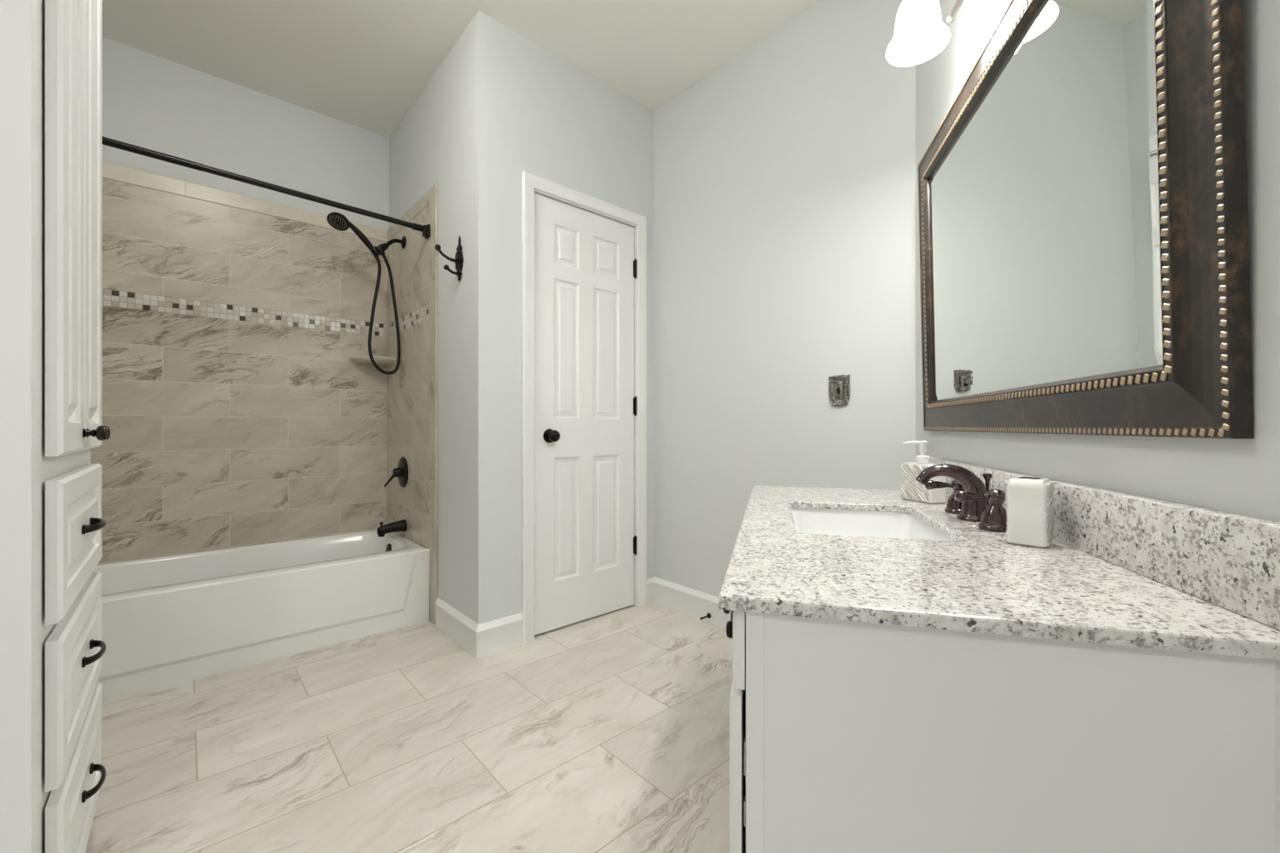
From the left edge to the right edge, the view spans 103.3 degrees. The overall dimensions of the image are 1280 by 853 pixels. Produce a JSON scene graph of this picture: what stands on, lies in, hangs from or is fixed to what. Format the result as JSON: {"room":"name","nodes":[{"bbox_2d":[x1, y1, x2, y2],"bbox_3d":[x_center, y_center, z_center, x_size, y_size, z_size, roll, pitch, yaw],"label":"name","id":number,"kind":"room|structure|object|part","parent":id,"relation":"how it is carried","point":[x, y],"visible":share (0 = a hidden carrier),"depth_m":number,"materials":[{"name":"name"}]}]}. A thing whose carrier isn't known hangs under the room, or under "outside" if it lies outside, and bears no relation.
{"room":"bathroom","nodes":[
{"label":"bathroom","id":0,"kind":"room"},
{"bbox_2d":[102,36,388,230],"bbox_3d":[-2.131,-0.393,2.598,1.721,2.725,0.090,0,0,-42],"label":"wall","id":1,"kind":"structure","parent":0,"point":[151,101],"depth_m":2.58,"materials":[{"name":"white paint"}]},
{"bbox_2d":[90,161,437,623],"bbox_3d":[-1.830,-0.111,2.263,1.540,2.159,0.810,0,0,-42],"label":"tile surround","id":2,"kind":"object","parent":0,"point":[237,412],"visible":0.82,"depth_m":2.58,"materials":[{"name":"beige tile"}]},
{"bbox_2d":[102,136,430,238],"bbox_3d":[-1.631,-0.993,2.027,1.536,0.095,0.048,0,0,-42],"label":"shower curtain rod","id":3,"kind":"object","parent":2,"relation":"attached to","point":[425,229],"visible":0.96,"depth_m":2.06,"materials":[{"name":"black metal"}]},
{"bbox_2d":[326,211,406,374],"bbox_3d":[-1.454,-0.690,2.703,0.372,0.813,0.097,0,0,-42],"label":"shower","id":4,"kind":"object","parent":2,"relation":"attached to","point":[338,221],"visible":1,"depth_m":2.72,"materials":[{"name":"black metal"}]},
{"bbox_3d":[-1.476,-0.994,2.686,0.166,0.173,0.033,0,0,-42],"label":"handle","id":5,"kind":"part","parent":4,"relation":"part of","materials":[{"name":"black metal"}]},
{"bbox_3d":[-1.365,-1.000,2.785,0.117,0.079,0.020,0,0,-42],"label":"shower arm","id":6,"kind":"part","parent":4,"relation":"part of","materials":[{"name":"black metal"}]},
{"bbox_2d":[349,355,395,366],"bbox_3d":[-1.550,-0.385,2.933,0.205,0.034,0.165,0,0,-42],"label":"corner shelf","id":7,"kind":"object","parent":2,"relation":"attached to","point":[386,361],"visible":0.94,"depth_m":2.91,"materials":[{"name":"beige stone"}]},
{"bbox_2d":[377,519,407,536],"bbox_3d":[-1.358,0.554,2.768,0.141,0.078,0.066,0,0,-42],"label":"tub spout","id":8,"kind":"object","parent":2,"relation":"attached to","point":[400,526],"visible":1,"depth_m":2.75,"materials":[{"name":"black metal"}]},
{"bbox_2d":[384,457,407,488],"bbox_3d":[-1.365,0.256,2.806,0.102,0.172,0.172,0,0,-42],"label":"shower valve","id":9,"kind":"object","parent":2,"relation":"attached to","point":[401,472],"visible":1,"depth_m":2.80,"materials":[{"name":"black metal"}]},
{"bbox_3d":[-1.376,0.293,2.796,0.072,0.080,0.028,0,0,-42],"label":"lever","id":10,"kind":"part","parent":9,"relation":"part of","materials":[{"name":"black metal"}]},
{"bbox_2d":[85,602,733,852],"bbox_3d":[-0.253,1.020,0.244,4.250,0.100,6.200,0,0,-42],"label":"floor","id":11,"kind":"structure","parent":0,"point":[608,732],"depth_m":1.54,"materials":[{"name":"tile"}]},
{"bbox_2d":[0,0,110,852],"bbox_3d":[-1.265,-0.260,0.862,0.500,2.460,0.667,0,0,-42],"label":"linen cabinet","id":12,"kind":"object","parent":11,"relation":"on","point":[53,774],"visible":1,"depth_m":0.81,"materials":[{"name":"white paint"}]},
{"bbox_3d":[-1.024,-0.656,0.905,0.019,1.408,0.242,0,0,-42],"label":"door","id":13,"kind":"part","parent":12,"relation":"part of","materials":[{"name":"white paint"}]},
{"bbox_3d":[-1.120,0.732,1.012,0.019,0.241,0.528,0,0,-42],"label":"drawer","id":14,"kind":"part","parent":12,"relation":"part of","materials":[{"name":"white paint"}]},
{"bbox_3d":[-1.120,0.466,1.012,0.019,0.239,0.528,0,0,-42],"label":"drawer","id":15,"kind":"part","parent":12,"relation":"part of","materials":[{"name":"white paint"}]},
{"bbox_3d":[-1.120,0.203,1.012,0.019,0.230,0.528,0,0,-42],"label":"drawer","id":16,"kind":"part","parent":12,"relation":"part of","materials":[{"name":"white paint"}]},
{"bbox_3d":[-1.202,-0.656,1.103,0.019,1.408,0.282,0,0,-42],"label":"door","id":17,"kind":"part","parent":12,"relation":"part of","materials":[{"name":"white paint"}]},
{"bbox_3d":[-1.103,0.716,1.027,0.028,0.017,0.124,0,0,-42],"label":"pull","id":18,"kind":"part","parent":12,"relation":"part of","materials":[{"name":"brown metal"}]},
{"bbox_3d":[-1.103,0.456,1.027,0.028,0.017,0.124,0,0,-42],"label":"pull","id":19,"kind":"part","parent":12,"relation":"part of","materials":[{"name":"brown metal"}]},
{"bbox_3d":[-1.103,0.199,1.027,0.028,0.017,0.124,0,0,-42],"label":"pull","id":20,"kind":"part","parent":12,"relation":"part of","materials":[{"name":"brown metal"}]},
{"bbox_3d":[-1.071,0.013,0.996,0.033,0.030,0.030,0,0,-42],"label":"knob","id":21,"kind":"part","parent":12,"relation":"part of","materials":[{"name":"brown metal"}]},
{"bbox_3d":[-1.103,0.013,1.032,0.033,0.030,0.030,0,0,-42],"label":"knob","id":22,"kind":"part","parent":12,"relation":"part of","materials":[{"name":"brown metal"}]},
{"bbox_2d":[92,529,430,702],"bbox_3d":[-1.854,0.791,2.289,1.518,0.358,0.718,0,0,-42],"label":"bathtub","id":23,"kind":"object","parent":11,"relation":"on","point":[167,620],"visible":0.77,"depth_m":2.16,"materials":[{"name":"white ceramic"}]},
{"bbox_2d":[92,529,426,599],"bbox_3d":[-1.858,0.791,2.294,1.518,0.358,0.704,0,0,-42],"label":"basin","id":24,"kind":"object","parent":23,"relation":"in","point":[364,565],"depth_m":2.36,"materials":[{"name":"white ceramic"}]},
{"bbox_3d":[-1.373,0.671,2.753,0.030,0.070,0.070,0,0,-42],"label":"overflow plate","id":25,"kind":"part","parent":23,"relation":"part of","materials":[{"name":"black metal"}]},
{"bbox_2d":[723,610,1279,852],"bbox_3d":[0.491,0.591,1.061,0.577,0.759,1.108,0,0,15],"label":"vanity cabinet","id":26,"kind":"object","parent":11,"relation":"on","point":[846,736],"visible":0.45,"depth_m":0.53,"materials":[{"name":"white paint"}]},
{"bbox_3d":[0.111,0.223,0.632,0.014,0.023,0.023,0,0,15],"label":"knob","id":27,"kind":"part","parent":26,"relation":"part of","materials":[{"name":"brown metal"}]},
{"bbox_3d":[0.173,0.370,0.921,0.033,0.030,0.030,0,0,15],"label":"knob","id":28,"kind":"part","parent":26,"relation":"part of","materials":[{"name":"brown metal"}]},
{"bbox_3d":[0.193,0.370,0.984,0.033,0.030,0.030,0,0,15],"label":"knob","id":29,"kind":"part","parent":26,"relation":"part of","materials":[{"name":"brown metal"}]},
{"bbox_3d":[0.157,0.583,0.767,0.014,0.535,0.366,0,0,15],"label":"door","id":30,"kind":"part","parent":26,"relation":"part of","materials":[{"name":"white paint"}]},
{"bbox_3d":[0.161,0.261,0.767,0.014,0.091,0.366,0,0,15],"label":"drawer","id":31,"kind":"part","parent":26,"relation":"part of","materials":[{"name":"white paint"}]},
{"bbox_3d":[0.271,0.591,1.118,0.020,0.759,1.108,0,0,15],"label":"frame","id":32,"kind":"part","parent":26,"relation":"part of","materials":[{"name":"white paint"}]},
{"bbox_2d":[718,485,1279,659],"bbox_3d":[0.501,0.203,1.059,0.557,0.016,1.126,0,0,15],"label":"countertop","id":33,"kind":"structure","parent":26,"relation":"on","point":[979,582],"depth_m":0.61,"materials":[{"name":"white stone"}]},
{"bbox_2d":[791,507,954,541],"bbox_3d":[0.474,0.279,1.085,0.341,0.135,0.463,0,0,15],"label":"undermount sink","id":34,"kind":"object","parent":33,"relation":"in","point":[837,522],"visible":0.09,"depth_m":1.27,"materials":[{"name":"white ceramic"}]},
{"bbox_2d":[901,441,946,503],"bbox_3d":[0.737,0.116,1.325,0.066,0.157,0.100,0,0,-16],"label":"soap dispenser","id":35,"kind":"object","parent":33,"relation":"on","point":[912,490],"visible":0.7,"depth_m":1.31,"materials":[{"name":"white ceramic"}]},
{"bbox_2d":[901,462,946,503],"bbox_3d":[0.740,0.145,1.325,0.053,0.098,0.100,0,0,-16],"label":"bottle","id":36,"kind":"object","parent":35,"relation":"attached to","point":[912,490],"depth_m":1.31,"materials":[{"name":"white ceramic"}]},
{"bbox_2d":[915,464,1006,532],"bbox_3d":[0.659,0.137,1.061,0.144,0.115,0.251,0,0,15],"label":"widespread faucet","id":37,"kind":"object","parent":33,"relation":"on","point":[970,499],"visible":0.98,"depth_m":1.04,"materials":[{"name":"brown metal"}]},
{"bbox_3d":[0.678,0.132,1.148,0.059,0.022,0.024,0,0,15],"label":"lever","id":38,"kind":"part","parent":37,"relation":"part of","materials":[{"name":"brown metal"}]},
{"bbox_3d":[0.663,0.137,1.068,0.139,0.115,0.064,0,0,15],"label":"spout","id":39,"kind":"part","parent":37,"relation":"part of","materials":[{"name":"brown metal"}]},
{"bbox_3d":[0.722,0.156,1.145,0.057,0.076,0.057,0,0,15],"label":"handle","id":40,"kind":"part","parent":37,"relation":"part of","materials":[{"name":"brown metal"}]},
{"bbox_3d":[0.629,0.132,0.959,0.059,0.022,0.022,0,0,10],"label":"lever","id":41,"kind":"part","parent":37,"relation":"part of","materials":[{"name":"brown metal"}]},
{"bbox_3d":[0.722,0.137,1.052,0.018,0.079,0.018,0,0,15],"label":"lift rod","id":42,"kind":"part","parent":37,"relation":"part of","materials":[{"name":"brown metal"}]},
{"bbox_3d":[0.673,0.156,0.958,0.057,0.076,0.057,0,0,15],"label":"handle","id":43,"kind":"part","parent":37,"relation":"part of","materials":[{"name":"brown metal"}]},
{"bbox_2d":[1004,476,1054,547],"bbox_3d":[0.651,0.140,0.847,0.067,0.109,0.059,0,0,-44],"label":"toothbrush holder","id":44,"kind":"object","parent":33,"relation":"on","point":[1028,500],"visible":1,"depth_m":0.82,"materials":[{"name":"white ceramic"}]},
{"bbox_2d":[388,25,468,618],"bbox_3d":[-1.105,-0.393,2.675,0.090,2.725,1.167,0,0,-42],"label":"wall","id":45,"kind":"structure","parent":0,"point":[428,147],"depth_m":2.37,"materials":[{"name":"white paint"}]},
{"bbox_2d":[435,235,463,281],"bbox_3d":[-0.846,-0.754,2.240,0.119,0.204,0.076,0,0,-42],"label":"robe hook","id":46,"kind":"object","parent":45,"relation":"attached to","point":[458,259],"visible":1,"depth_m":2.25,"materials":[{"name":"brown metal"}]},
{"bbox_2d":[435,598,523,658],"bbox_3d":[-0.754,0.902,2.363,0.228,0.135,0.470,0,0,-42],"label":"baseboard","id":47,"kind":"structure","parent":45,"relation":"attached to","point":[487,638],"depth_m":2.21,"materials":[{"name":"white paint"}]},
{"bbox_2d":[102,0,819,138],"bbox_3d":[-0.253,-1.805,0.244,4.250,0.100,6.200,0,0,-42],"label":"ceiling","id":48,"kind":"structure","parent":0,"point":[363,64],"depth_m":2.29,"materials":[{"name":"white paint"}]},
{"bbox_2d":[468,11,653,624],"bbox_3d":[-0.335,-0.393,2.515,1.021,2.725,0.100,0,0,-42],"label":"wall","id":49,"kind":"structure","parent":0,"point":[532,110],"depth_m":2.24,"materials":[{"name":"white paint"}]},
{"bbox_2d":[522,170,646,644],"bbox_3d":[-0.262,-0.086,2.533,0.748,2.112,0.140,0,0,-42],"label":"door","id":50,"kind":"structure","parent":49,"relation":"in","point":[584,256],"depth_m":2.50,"materials":[{"name":"white paint"}]},
{"bbox_3d":[-0.405,0.044,2.353,0.066,0.066,0.064,0,0,-42],"label":"knob","id":51,"kind":"part","parent":50,"relation":"part of","materials":[{"name":"brown metal"}]},
{"bbox_2d":[653,0,915,597],"bbox_3d":[0.532,-0.393,2.382,0.090,2.725,1.457,0,0,-42],"label":"wall","id":52,"kind":"structure","parent":0,"point":[784,177],"depth_m":2.22,"materials":[{"name":"white paint"}]},
{"bbox_2d":[646,576,731,628],"bbox_3d":[0.499,0.902,2.298,0.068,0.135,1.336,0,0,-42],"label":"baseboard","id":53,"kind":"structure","parent":52,"relation":"attached to","point":[692,602],"depth_m":2.62,"materials":[{"name":"white paint"}]},
{"bbox_2d":[699,613,710,620],"bbox_3d":[0.319,0.935,2.482,0.062,0.025,0.026,0,0,-42],"label":"door stop","id":54,"kind":"object","parent":52,"relation":"attached to","point":[708,615],"visible":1,"depth_m":2.49,"materials":[{"name":"brown metal"}]},
{"bbox_2d":[828,374,850,407],"bbox_3d":[0.789,-0.142,2.013,0.022,0.126,0.089,0,0,-42],"label":"light switch","id":55,"kind":"object","parent":52,"relation":"attached to","point":[839,387],"visible":1,"depth_m":2.01,"materials":[{"name":"grey metal"}]},
{"bbox_2d":[915,0,1279,522],"bbox_3d":[0.764,-0.393,0.782,0.090,2.725,2.200,0,0,15],"label":"wall","id":56,"kind":"structure","parent":0,"point":[1239,476],"depth_m":0.62,"materials":[{"name":"white paint"}]},
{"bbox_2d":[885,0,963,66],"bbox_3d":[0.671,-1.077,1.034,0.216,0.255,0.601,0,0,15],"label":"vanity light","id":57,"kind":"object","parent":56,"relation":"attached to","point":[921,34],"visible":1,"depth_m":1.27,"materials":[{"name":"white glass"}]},
{"bbox_3d":[0.693,-1.033,1.266,0.048,0.085,0.048,0,0,15],"label":"bulb","id":58,"kind":"part","parent":57,"relation":"part of","materials":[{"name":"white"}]},
{"bbox_2d":[917,0,1253,439],"bbox_3d":[0.777,-0.421,1.099,0.043,0.869,1.144,0,0,15],"label":"framed mirror","id":59,"kind":"object","parent":56,"relation":"attached to","point":[1084,256],"visible":1,"depth_m":0.77,"materials":[{"name":"dark brown bronzed wood"},{"name":"gold beading"},{"name":"mirror glass"}]},
{"bbox_2d":[928,0,1163,401],"bbox_3d":[0.780,-0.421,1.098,0.008,0.686,0.961,-1,0,15],"label":"mirror glass","id":60,"kind":"object","parent":59,"relation":"attached to","point":[1045,265],"depth_m":0.88,"materials":[{"name":"silver mirror"}]},
{"bbox_3d":[0.765,-0.421,1.102,0.005,0.730,1.005,-1,0,15],"label":"bead trim","id":61,"kind":"part","parent":59,"relation":"part of","materials":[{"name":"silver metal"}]},
{"bbox_2d":[930,458,1279,630],"bbox_3d":[0.757,0.145,0.993,0.029,0.098,1.126,0,0,15],"label":"backsplash","id":62,"kind":"structure","parent":56,"relation":"attached to","point":[1230,561],"depth_m":0.60,"materials":[{"name":"white stone"}]}
]}

